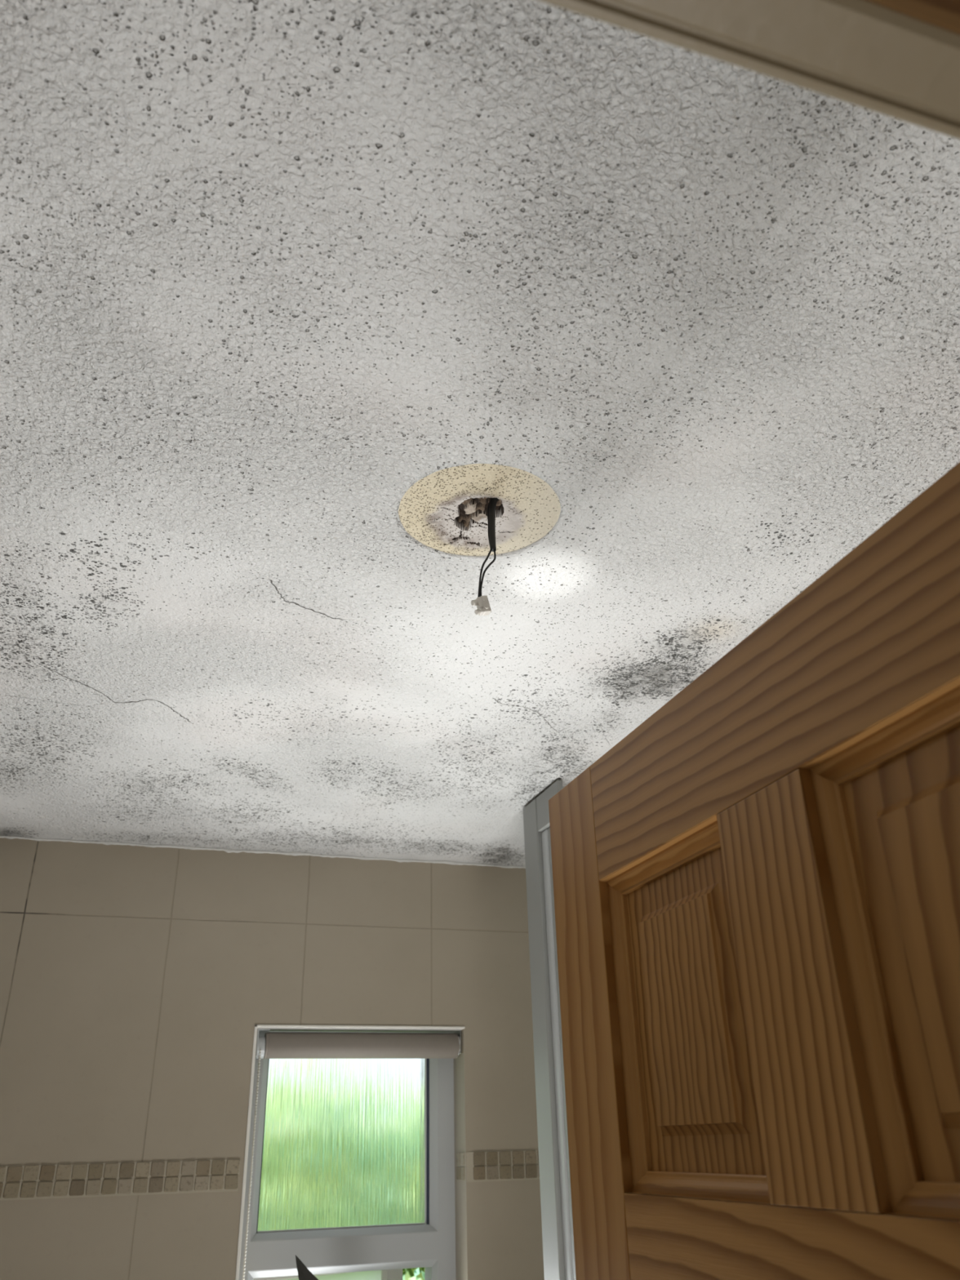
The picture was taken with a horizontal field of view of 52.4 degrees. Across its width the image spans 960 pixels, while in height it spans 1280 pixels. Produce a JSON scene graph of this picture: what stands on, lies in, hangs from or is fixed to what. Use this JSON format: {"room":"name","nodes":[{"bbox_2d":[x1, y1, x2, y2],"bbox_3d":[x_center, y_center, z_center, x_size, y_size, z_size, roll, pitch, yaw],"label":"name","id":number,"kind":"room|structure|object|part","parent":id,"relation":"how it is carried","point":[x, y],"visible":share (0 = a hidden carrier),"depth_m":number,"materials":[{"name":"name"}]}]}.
{"room":"bathroom","nodes":[
{"label":"bathroom","id":0,"kind":"room"},
{"bbox_2d":[0,837,544,1279],"bbox_3d":[-0.525,1.544,1.883,2.290,2.300,0.239,7,-28,-17],"label":"wall","id":1,"kind":"structure","parent":0,"point":[138,984],"depth_m":2.11,"materials":[{"name":"beige tile"}]},
{"bbox_2d":[238,1031,455,1279],"bbox_3d":[-0.280,1.321,2.066,0.532,0.914,0.420,7,-28,-17],"label":"window","id":2,"kind":"structure","parent":1,"relation":"in","point":[353,1176],"depth_m":2.16,"materials":[{"name":"white plastic"}]},
{"bbox_2d":[295,1255,318,1279],"bbox_3d":[-0.241,1.408,1.812,0.084,0.465,0.228,-23,-34,35],"label":"potted plant","id":3,"kind":"object","parent":2,"relation":"on","point":[304,1273],"visible":1,"depth_m":1.86,"materials":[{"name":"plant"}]},
{"bbox_3d":[-0.343,1.530,2.060,0.311,0.318,0.004,19,-33,-34],"label":"casement glass","id":4,"kind":"part","parent":2,"relation":"part of","materials":[{"name":"white"}]},
{"bbox_3d":[-0.297,1.114,2.185,0.379,0.354,0.001,7,-28,-17],"label":"glass pane","id":5,"kind":"part","parent":2,"relation":"part of","materials":[{"name":"glass"}]},
{"bbox_2d":[242,1028,461,1279],"bbox_3d":[-0.263,1.230,2.051,0.467,0.763,0.054,7,-28,-17],"label":"roller blind","id":6,"kind":"object","parent":2,"relation":"attached to","point":[273,1045],"visible":0.98,"depth_m":2.18,"materials":[{"name":"fabric"}]},
{"bbox_3d":[-0.471,1.214,1.961,0.004,0.721,0.017,6,-28,-14],"label":"bead chain","id":7,"kind":"part","parent":6,"relation":"part of","materials":[{"name":"white plastic"}]},
{"bbox_2d":[0,0,959,868],"bbox_3d":[-0.223,0.047,1.514,2.290,0.088,2.470,7,-28,-17],"label":"ceiling","id":8,"kind":"structure","parent":0,"point":[291,291],"depth_m":0.91,"materials":[{"name":"paint"}]},
{"bbox_2d":[471,497,498,615],"bbox_3d":[0.006,-0.093,1.042,0.034,0.152,0.012,7,-28,-17],"label":"cable","id":9,"kind":"object","parent":8,"relation":"hanging from","point":[482,602],"visible":1,"depth_m":1.04,"materials":[{"name":"plastic"}]},
{"bbox_3d":[-0.146,2.088,0.390,2.330,0.050,2.510,7,-28,-17],"label":"floor","id":10,"kind":"structure","parent":0,"visible":0},
{"bbox_2d":[523,779,576,1279],"bbox_3d":[0.450,1.357,1.532,0.640,2.266,0.190,7,-28,-17],"label":"shower enclosure","id":11,"kind":"object","parent":10,"relation":"on","point":[557,1236],"visible":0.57,"depth_m":1.77,"materials":[{"name":"metal"}]},
{"bbox_3d":[0.137,0.326,1.912,0.011,0.070,0.116,7,-28,-17],"label":"header rail","id":12,"kind":"part","parent":11,"relation":"part of","materials":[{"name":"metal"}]},
{"bbox_3d":[0.074,0.501,-0.126,2.590,2.290,0.105,7,-28,-17],"label":"wall","id":13,"kind":"structure","parent":0,"visible":0},
{"bbox_2d":[537,0,959,139],"bbox_3d":[-0.035,-0.261,0.315,0.990,0.067,0.035,7,-28,-17],"label":"trim","id":14,"kind":"structure","parent":13,"relation":"attached to","point":[865,54],"depth_m":0.35,"materials":[{"name":"beige paint"}]},
{"bbox_2d":[866,0,959,34],"bbox_3d":[-0.017,-0.276,0.244,0.840,0.030,0.109,7,-28,-17],"label":"trim","id":15,"kind":"structure","parent":13,"relation":"attached to","point":[944,14],"depth_m":0.34,"materials":[{"name":"brown wood"}]},
{"bbox_3d":[0.003,0.629,-0.208,0.880,1.992,0.133,7,-28,-17],"label":"trim","id":16,"kind":"structure","parent":0,"visible":0},
{"bbox_2d":[548,462,959,1279],"bbox_3d":[0.232,0.885,0.298,0.035,1.971,0.760,7,-28,-17],"label":"door","id":17,"kind":"structure","parent":16,"relation":"attached to","point":[757,886],"depth_m":0.64,"materials":[{"name":"brown wood"}]},
{"bbox_3d":[0.158,0.294,0.771,0.019,0.255,0.214,7,-28,-17],"label":"panel moulding","id":18,"kind":"part","parent":17,"relation":"part of","materials":[{"name":"brown wood"}]},
{"bbox_3d":[0.163,0.295,0.772,0.007,0.254,0.213,7,-28,-17],"label":"panel","id":19,"kind":"part","parent":17,"relation":"part of","materials":[{"name":"brown wood"}]},
{"bbox_3d":[0.210,0.060,0.722,0.035,0.114,0.536,7,-28,-17],"label":"rail","id":20,"kind":"part","parent":17,"relation":"part of","materials":[{"name":"brown wood"}]},
{"bbox_3d":[0.218,0.386,0.554,0.035,0.110,0.536,7,-28,-17],"label":"rail","id":21,"kind":"part","parent":17,"relation":"part of","materials":[{"name":"brown wood"}]},
{"bbox_3d":[0.257,0.152,0.500,0.019,0.255,0.213,7,-28,-17],"label":"panel moulding","id":22,"kind":"part","parent":17,"relation":"part of","materials":[{"name":"brown wood"}]},
{"bbox_3d":[0.262,0.153,0.502,0.007,0.254,0.212,7,-28,-17],"label":"panel","id":23,"kind":"part","parent":17,"relation":"part of","materials":[{"name":"brown wood"}]},
{"label":"outside","id":24,"kind":"structure","parent":0,"visible":0},
{"bbox_3d":[-0.307,4.954,5.933,12.000,0.050,9.440,7,-28,-17],"label":"ground","id":25,"kind":"structure","parent":24,"visible":0},
{"bbox_2d":[402,1267,424,1279],"bbox_3d":[-0.174,3.036,4.541,5.474,2.061,1.237,7,-28,-17],"label":"hedge","id":26,"kind":"object","parent":25,"relation":"on","point":[414,1273],"visible":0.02,"depth_m":4.42,"materials":[{"name":"green plant"}]}
]}

